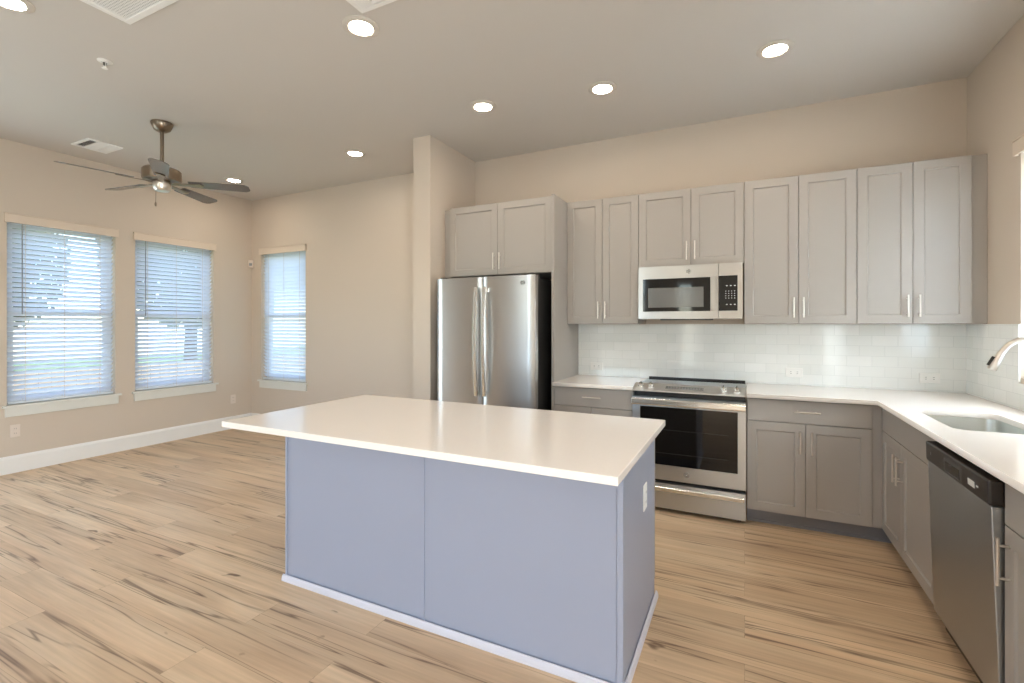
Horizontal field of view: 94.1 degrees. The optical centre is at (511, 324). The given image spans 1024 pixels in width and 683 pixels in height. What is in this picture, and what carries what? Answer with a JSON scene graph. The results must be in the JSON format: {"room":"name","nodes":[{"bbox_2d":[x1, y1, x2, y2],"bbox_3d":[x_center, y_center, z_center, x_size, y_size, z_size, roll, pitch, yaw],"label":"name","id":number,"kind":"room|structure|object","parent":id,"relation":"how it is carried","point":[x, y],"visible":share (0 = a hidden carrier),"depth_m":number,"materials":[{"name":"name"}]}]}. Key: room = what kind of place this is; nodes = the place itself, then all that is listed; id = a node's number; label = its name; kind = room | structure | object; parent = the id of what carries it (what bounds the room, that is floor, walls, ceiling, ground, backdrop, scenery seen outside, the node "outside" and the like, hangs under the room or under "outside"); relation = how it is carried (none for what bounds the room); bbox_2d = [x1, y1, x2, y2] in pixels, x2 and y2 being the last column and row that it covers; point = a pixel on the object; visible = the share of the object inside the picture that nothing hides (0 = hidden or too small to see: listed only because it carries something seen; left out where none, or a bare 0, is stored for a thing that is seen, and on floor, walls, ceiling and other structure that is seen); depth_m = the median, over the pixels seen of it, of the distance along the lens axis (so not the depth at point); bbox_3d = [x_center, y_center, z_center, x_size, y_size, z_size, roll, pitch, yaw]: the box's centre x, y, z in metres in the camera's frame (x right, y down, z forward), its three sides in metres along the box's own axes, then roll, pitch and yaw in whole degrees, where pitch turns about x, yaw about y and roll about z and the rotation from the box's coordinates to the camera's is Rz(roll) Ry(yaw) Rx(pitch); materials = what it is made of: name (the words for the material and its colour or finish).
{"room":"kitchen","nodes":[
{"label":"kitchen","id":0,"kind":"room"},
{"bbox_2d":[0,138,251,457],"bbox_3d":[-5.234,-0.161,3.274,0.160,3.059,7.290,0,0,26],"label":"wall","id":1,"kind":"structure","parent":0,"point":[32,183],"depth_m":5.20,"materials":[{"name":"beige paint"}]},
{"bbox_2d":[10,424,19,437],"bbox_3d":[-4.591,0.984,4.400,0.008,0.115,0.071,0,0,26],"label":"wall outlet","id":2,"kind":"object","parent":1,"relation":"attached to","point":[14,429],"visible":1,"depth_m":4.40,"materials":[{"name":"beige plastic"}]},
{"bbox_2d":[2,222,121,417],"bbox_3d":[-4.484,-0.074,4.759,0.185,1.845,0.917,0,0,26],"label":"window","id":3,"kind":"structure","parent":1,"relation":"in","point":[19,409],"depth_m":4.71,"materials":[{"name":"white plastic"}]},
{"bbox_2d":[3,212,118,403],"bbox_3d":[-4.453,-0.142,4.738,0.098,1.756,0.885,0,0,26],"label":"window blind","id":4,"kind":"object","parent":3,"relation":"attached to","point":[8,217],"visible":1,"depth_m":4.70,"materials":[{"name":"white plastic"}]},
{"bbox_2d":[0,413,251,475],"bbox_3d":[-5.155,1.289,3.235,0.016,0.160,7.290,0,0,26],"label":"baseboard","id":5,"kind":"structure","parent":1,"relation":"attached to","point":[48,457],"depth_m":5.01,"materials":[{"name":"white paint"}]},
{"bbox_2d":[132,240,218,400],"bbox_3d":[-4.030,-0.074,5.689,0.185,1.845,0.947,0,0,26],"label":"window","id":6,"kind":"structure","parent":1,"relation":"in","point":[147,394],"depth_m":5.66,"materials":[{"name":"white plastic"}]},
{"bbox_2d":[133,232,216,390],"bbox_3d":[-3.999,-0.142,5.668,0.098,1.756,0.915,0,0,26],"label":"window blind","id":7,"kind":"object","parent":6,"relation":"attached to","point":[147,323],"visible":0.98,"depth_m":5.64,"materials":[{"name":"white plastic"}]},
{"bbox_2d":[230,394,235,403],"bbox_3d":[-3.675,0.984,6.275,0.008,0.115,0.071,0,0,26],"label":"wall outlet","id":8,"kind":"object","parent":1,"relation":"attached to","point":[232,397],"visible":1,"depth_m":6.27,"materials":[{"name":"beige plastic"}]},
{"bbox_2d":[413,135,474,400],"bbox_3d":[-0.639,-0.161,4.645,0.188,3.059,0.793,0,0,26],"label":"wall partition","id":9,"kind":"structure","parent":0,"point":[443,177],"depth_m":4.31,"materials":[{"name":"beige paint"}]},
{"bbox_2d":[0,429,980,682],"bbox_3d":[-1.825,1.429,1.609,7.747,0.120,7.610,0,0,26],"label":"floor","id":10,"kind":"structure","parent":0,"point":[164,562],"depth_m":2.33,"materials":[{"name":"brown wood"}]},
{"bbox_2d":[281,437,657,682],"bbox_3d":[-0.248,0.944,2.466,1.833,0.850,0.724,0,0,26],"label":"kitchen island","id":11,"kind":"object","parent":10,"relation":"on","point":[553,575],"visible":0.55,"depth_m":2.05,"materials":[{"name":"paint"}]},
{"bbox_2d":[222,395,664,485],"bbox_3d":[-0.341,0.504,2.419,2.009,0.030,1.016,0,0,26],"label":"island countertop","id":12,"kind":"structure","parent":11,"relation":"on","point":[594,448],"depth_m":2.17,"materials":[{"name":"white stone"}]},
{"bbox_2d":[643,482,646,511],"bbox_3d":[0.599,0.774,2.139,0.008,0.115,0.071,0,0,26],"label":"wall outlet","id":13,"kind":"object","parent":11,"relation":"attached to","point":[645,484],"visible":1,"depth_m":2.12,"materials":[{"name":"plastic"}]},
{"bbox_2d":[437,273,550,409],"bbox_3d":[-0.074,0.483,4.269,0.930,1.772,0.912,0,0,26],"label":"refrigerator","id":14,"kind":"object","parent":10,"relation":"on","point":[494,332],"visible":0.6,"depth_m":3.89,"materials":[{"name":"grey metal"}]},
{"bbox_2d":[551,194,577,410],"bbox_3d":[0.474,0.150,4.189,0.025,2.437,0.634,0,0,26],"label":"end panel","id":15,"kind":"object","parent":10,"relation":"on","point":[564,336],"visible":0.36,"depth_m":4.03,"materials":[{"name":"grey paint"}]},
{"bbox_2d":[554,386,633,416],"bbox_3d":[0.764,0.934,4.024,0.638,0.870,0.670,0,0,26],"label":"base cabinet","id":16,"kind":"object","parent":10,"relation":"on","point":[612,402],"visible":0.22,"depth_m":3.75,"materials":[{"name":"grey paint"}]},
{"bbox_2d":[552,374,646,390],"bbox_3d":[0.762,0.483,4.015,0.641,0.028,0.676,0,0,26],"label":"countertop","id":17,"kind":"structure","parent":16,"relation":"on","point":[583,381],"depth_m":3.84,"materials":[{"name":"white stone"}]},
{"bbox_2d":[631,376,745,520],"bbox_3d":[1.382,0.897,3.677,0.763,0.942,0.732,0,0,26],"label":"range","id":18,"kind":"object","parent":10,"relation":"on","point":[700,450],"visible":0.88,"depth_m":3.37,"materials":[{"name":"silver metal"}]},
{"bbox_2d":[642,378,745,387],"bbox_3d":[1.409,0.481,3.733,0.763,0.030,0.565,0,0,26],"label":"cooktop","id":19,"kind":"object","parent":18,"relation":"in","point":[678,382],"depth_m":3.82,"materials":[{"name":"black glass"}]},
{"bbox_2d":[747,398,891,542],"bbox_3d":[2.119,0.934,3.363,0.826,0.870,0.670,0,0,26],"label":"base cabinet","id":20,"kind":"object","parent":10,"relation":"on","point":[814,466],"visible":0.82,"depth_m":3.10,"materials":[{"name":"grey paint"}]},
{"bbox_2d":[882,408,935,604],"bbox_3d":[2.343,0.934,2.422,0.624,0.870,0.923,0,0,26],"label":"base cabinet","id":21,"kind":"object","parent":10,"relation":"on","point":[905,478],"visible":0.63,"depth_m":2.50,"materials":[{"name":"grey paint"}]},
{"bbox_2d":[746,383,1023,493],"bbox_3d":[1.883,0.483,2.296,1.344,0.028,2.780,0,0,26],"label":"countertop","id":22,"kind":"structure","parent":21,"relation":"on","point":[1001,455],"depth_m":2.56,"materials":[{"name":"white stone"}]},
{"bbox_2d":[927,415,1023,433],"bbox_3d":[2.255,0.605,2.310,0.371,0.215,0.606,0,0,26],"label":"sink","id":23,"kind":"object","parent":22,"relation":"in","point":[963,423],"visible":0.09,"depth_m":2.52,"materials":[{"name":"metal"}]},
{"bbox_2d":[986,336,1023,370],"bbox_3d":[2.387,0.262,2.216,0.248,0.412,0.117,0,0,26],"label":"kitchen faucet","id":24,"kind":"object","parent":22,"relation":"on","point":[994,362],"visible":1,"depth_m":2.27,"materials":[{"name":"silver metal"}]},
{"bbox_2d":[926,441,1005,682],"bbox_3d":[1.997,0.944,1.727,0.619,0.849,0.612,0,0,26],"label":"dishwasher","id":25,"kind":"object","parent":10,"relation":"on","point":[967,502],"visible":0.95,"depth_m":1.76,"materials":[{"name":"silver metal"}]},
{"bbox_2d":[995,483,1023,682],"bbox_3d":[1.730,0.934,1.166,0.624,0.870,0.608,0,0,26],"label":"base cabinet","id":26,"kind":"object","parent":10,"relation":"on","point":[1014,499],"visible":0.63,"depth_m":1.51,"materials":[{"name":"grey paint"}]},
{"bbox_2d":[0,0,1023,200],"bbox_3d":[-1.825,-1.750,1.609,7.747,0.120,7.610,0,0,26],"label":"ceiling","id":27,"kind":"structure","parent":0,"point":[271,96],"depth_m":3.19,"materials":[{"name":"grey paint"}]},
{"bbox_2d":[0,0,35,13],"bbox_3d":[-2.626,-1.684,2.481,0.204,0.012,0.204,0,0,26],"label":"recessed light","id":28,"kind":"object","parent":27,"relation":"in","point":[20,6],"visible":1,"depth_m":2.52,"materials":[{"name":"white plastic"}]},
{"bbox_2d":[71,138,122,153],"bbox_3d":[-3.916,-1.684,4.497,0.315,0.012,0.275,0,0,26],"label":"ceiling vent","id":29,"kind":"object","parent":27,"relation":"in","point":[88,143],"visible":1,"depth_m":4.49,"materials":[{"name":"white metal"}]},
{"bbox_2d":[97,58,112,69],"bbox_3d":[-2.614,-1.665,3.057,0.080,0.049,0.080,0,0,26],"label":"sprinkler","id":30,"kind":"object","parent":27,"relation":"attached to","point":[104,61],"visible":1,"depth_m":3.05,"materials":[{"name":"white paint"}]},
{"bbox_2d":[80,0,177,24],"bbox_3d":[-2.001,-1.684,2.265,0.605,0.012,0.605,0,0,26],"label":"ceiling vent","id":31,"kind":"object","parent":27,"relation":"in","point":[129,12],"visible":1,"depth_m":2.53,"materials":[{"name":"white metal"}]},
{"bbox_2d":[54,119,249,205],"bbox_3d":[-2.977,-1.338,3.994,1.247,0.704,1.263,0,0,26],"label":"ceiling fan","id":32,"kind":"object","parent":27,"relation":"hanging from","point":[163,178],"visible":1,"depth_m":3.98,"materials":[{"name":"silver metal"}]},
{"bbox_2d":[224,177,243,182],"bbox_3d":[-3.255,-1.684,5.575,0.204,0.012,0.204,0,0,26],"label":"recessed light","id":33,"kind":"object","parent":27,"relation":"in","point":[229,179],"visible":1,"depth_m":5.56,"materials":[{"name":"white plastic"}]},
{"bbox_2d":[344,149,365,156],"bbox_3d":[-1.548,-1.684,4.697,0.204,0.012,0.204,0,0,26],"label":"recessed light","id":34,"kind":"object","parent":27,"relation":"in","point":[350,152],"visible":1,"depth_m":4.68,"materials":[{"name":"white plastic"}]},
{"bbox_2d":[342,15,379,37],"bbox_3d":[-0.857,-1.684,2.702,0.204,0.012,0.204,0,0,26],"label":"recessed light","id":35,"kind":"object","parent":27,"relation":"in","point":[360,26],"visible":1,"depth_m":2.69,"materials":[{"name":"white plastic"}]},
{"bbox_2d":[346,0,396,12],"bbox_3d":[-0.732,-1.684,2.348,0.337,0.012,0.337,0,0,26],"label":"ceiling vent","id":36,"kind":"object","parent":27,"relation":"in","point":[363,6],"visible":1,"depth_m":2.50,"materials":[{"name":"white metal"}]},
{"bbox_2d":[470,100,495,112],"bbox_3d":[-0.225,-1.684,3.685,0.204,0.012,0.204,0,0,26],"label":"recessed light","id":37,"kind":"object","parent":27,"relation":"in","point":[483,106],"visible":1,"depth_m":3.67,"materials":[{"name":"white plastic"}]},
{"bbox_2d":[588,81,616,95],"bbox_3d":[0.647,-1.684,3.405,0.204,0.012,0.204,0,0,26],"label":"recessed light","id":38,"kind":"object","parent":27,"relation":"in","point":[599,88],"visible":1,"depth_m":3.39,"materials":[{"name":"white plastic"}]},
{"bbox_2d":[756,39,793,58],"bbox_3d":[1.615,-1.684,2.923,0.204,0.012,0.204,0,0,26],"label":"recessed light","id":39,"kind":"object","parent":27,"relation":"in","point":[777,48],"visible":1,"depth_m":2.91,"materials":[{"name":"white plastic"}]},
{"bbox_2d":[252,77,966,493],"bbox_3d":[-0.191,-0.161,4.957,7.747,3.059,0.160,0,0,26],"label":"wall","id":40,"kind":"structure","parent":0,"point":[358,237],"depth_m":4.83,"materials":[{"name":"beige paint"}]},
{"bbox_2d":[248,260,253,267],"bbox_3d":[-3.546,-0.821,6.466,0.066,0.100,0.038,0,0,-19],"label":"sensor","id":41,"kind":"object","parent":40,"relation":"attached to","point":[250,262],"visible":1,"depth_m":6.45,"materials":[{"name":"beige plastic"}]},
{"bbox_2d":[257,251,307,390],"bbox_3d":[-2.974,-0.074,6.291,0.927,1.845,0.185,0,0,26],"label":"window","id":42,"kind":"structure","parent":40,"relation":"in","point":[263,383],"depth_m":6.26,"materials":[{"name":"white plastic"}]},
{"bbox_2d":[259,244,306,381],"bbox_3d":[-2.995,-0.142,6.260,0.895,1.756,0.098,0,0,26],"label":"window blind","id":43,"kind":"object","parent":42,"relation":"attached to","point":[285,272],"visible":0.91,"depth_m":6.27,"materials":[{"name":"white plastic"}]},
{"bbox_2d":[445,196,550,279],"bbox_3d":[-0.035,-0.746,4.425,1.090,0.630,0.656,0,0,26],"label":"upper cabinet","id":44,"kind":"object","parent":40,"relation":"attached to","point":[509,237],"visible":0.81,"depth_m":4.14,"materials":[{"name":"grey paint"}]},
{"bbox_2d":[591,362,602,369],"bbox_3d":[0.779,0.384,4.379,0.115,0.071,0.008,0,0,26],"label":"wall outlet","id":45,"kind":"object","parent":40,"relation":"attached to","point":[594,365],"visible":1,"depth_m":4.38,"materials":[{"name":"plastic"}]},
{"bbox_2d":[567,194,645,323],"bbox_3d":[0.823,-0.536,4.170,0.615,1.065,0.362,0,0,26],"label":"upper cabinet","id":46,"kind":"object","parent":40,"relation":"attached to","point":[603,234],"visible":0.91,"depth_m":4.03,"materials":[{"name":"grey paint"}]},
{"bbox_2d":[639,182,743,267],"bbox_3d":[1.450,-0.764,3.864,0.775,0.608,0.362,0,0,26],"label":"upper cabinet","id":47,"kind":"object","parent":40,"relation":"attached to","point":[699,225],"visible":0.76,"depth_m":3.72,"materials":[{"name":"grey paint"}]},
{"bbox_2d":[638,262,742,319],"bbox_3d":[1.437,-0.245,3.831,0.756,0.424,0.414,0,0,26],"label":"microwave oven","id":48,"kind":"object","parent":47,"relation":"attached to","point":[700,291],"visible":1,"depth_m":3.65,"materials":[{"name":"grey metal"}]},
{"bbox_2d":[578,324,965,392],"bbox_3d":[1.863,0.247,3.860,2.756,0.498,0.009,0,0,26],"label":"backsplash","id":49,"kind":"structure","parent":40,"relation":"attached to","point":[872,356],"depth_m":3.72,"materials":[{"name":"tile"}]},
{"bbox_2d":[786,368,802,376],"bbox_3d":[2.187,0.374,3.692,0.115,0.071,0.008,0,0,26],"label":"wall outlet","id":50,"kind":"object","parent":40,"relation":"attached to","point":[790,372],"visible":1,"depth_m":3.69,"materials":[{"name":"plastic"}]},
{"bbox_2d":[744,169,856,323],"bbox_3d":[2.112,-0.536,3.540,0.692,1.065,0.362,0,0,26],"label":"upper cabinet","id":51,"kind":"object","parent":40,"relation":"attached to","point":[800,232],"visible":1,"depth_m":3.40,"materials":[{"name":"grey paint"}]},
{"bbox_2d":[857,154,986,323],"bbox_3d":[2.728,-0.536,3.240,0.674,1.065,0.362,0,0,26],"label":"upper cabinet","id":52,"kind":"object","parent":40,"relation":"attached to","point":[922,225],"visible":0.86,"depth_m":3.10,"materials":[{"name":"grey paint"}]},
{"bbox_2d":[919,373,939,383],"bbox_3d":[2.923,0.377,3.332,0.115,0.071,0.008,0,0,26],"label":"wall outlet","id":53,"kind":"object","parent":40,"relation":"attached to","point":[923,377],"visible":1,"depth_m":3.33,"materials":[{"name":"plastic"}]},
{"bbox_2d":[967,15,1023,383],"bbox_3d":[1.583,-0.161,-0.055,0.160,3.059,7.290,0,0,26],"label":"wall","id":54,"kind":"structure","parent":0,"point":[995,87],"depth_m":2.80,"materials":[{"name":"beige paint"}]},
{"bbox_2d":[966,324,1023,410],"bbox_3d":[2.427,0.247,1.865,0.009,0.498,3.081,0,0,26],"label":"backsplash","id":55,"kind":"structure","parent":54,"relation":"attached to","point":[1003,386],"depth_m":2.88,"materials":[{"name":"tile"}]},
{"label":"outside","id":56,"kind":"structure","parent":0,"visible":0},
{"bbox_2d":[13,349,305,393],"bbox_3d":[-0.052,1.769,5.590,55.000,0.200,50.000,0,0,26],"label":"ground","id":57,"kind":"structure","parent":56,"point":[273,349],"depth_m":20.85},
{"bbox_2d":[12,228,34,301],"bbox_3d":[-10.398,-0.686,8.303,3.127,4.723,3.082,0,0,26],"label":"tree","id":58,"kind":"object","parent":57,"relation":"on","point":[13,228],"visible":0.06,"depth_m":9.01,"materials":[{"name":"green plant"}]},
{"bbox_2d":[13,231,70,326],"bbox_3d":[-13.069,-0.900,11.949,3.095,5.148,3.157,0,0,26],"label":"tree","id":59,"kind":"object","parent":57,"relation":"on","point":[36,231],"visible":0.03,"depth_m":12.29,"materials":[{"name":"green plant"}]},
{"bbox_2d":[96,239,201,359],"bbox_3d":[-7.886,-1.013,11.638,3.554,5.374,3.506,0,0,26],"label":"tree","id":60,"kind":"object","parent":57,"relation":"on","point":[98,239],"visible":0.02,"depth_m":10.84,"materials":[{"name":"green plant"}]},
{"bbox_2d":[13,356,305,394],"bbox_3d":[-6.918,1.169,7.552,0.060,0.900,10.500,0,0,26],"label":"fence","id":61,"kind":"object","parent":57,"relation":"on","point":[273,356],"visible":0.02,"depth_m":7.71,"materials":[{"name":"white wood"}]},
{"bbox_3d":[2.702,-0.351,2.144,0.060,1.290,0.945,0,0,26],"label":"window","id":62,"kind":"structure","parent":0,"visible":0},
{"bbox_2d":[1011,134,1023,156],"bbox_3d":[2.613,-0.367,2.188,0.098,1.306,1.013,0,0,26],"label":"window blind","id":63,"kind":"object","parent":62,"relation":"attached to","point":[1018,143],"visible":1,"depth_m":2.60,"materials":[{"name":"white plastic"}]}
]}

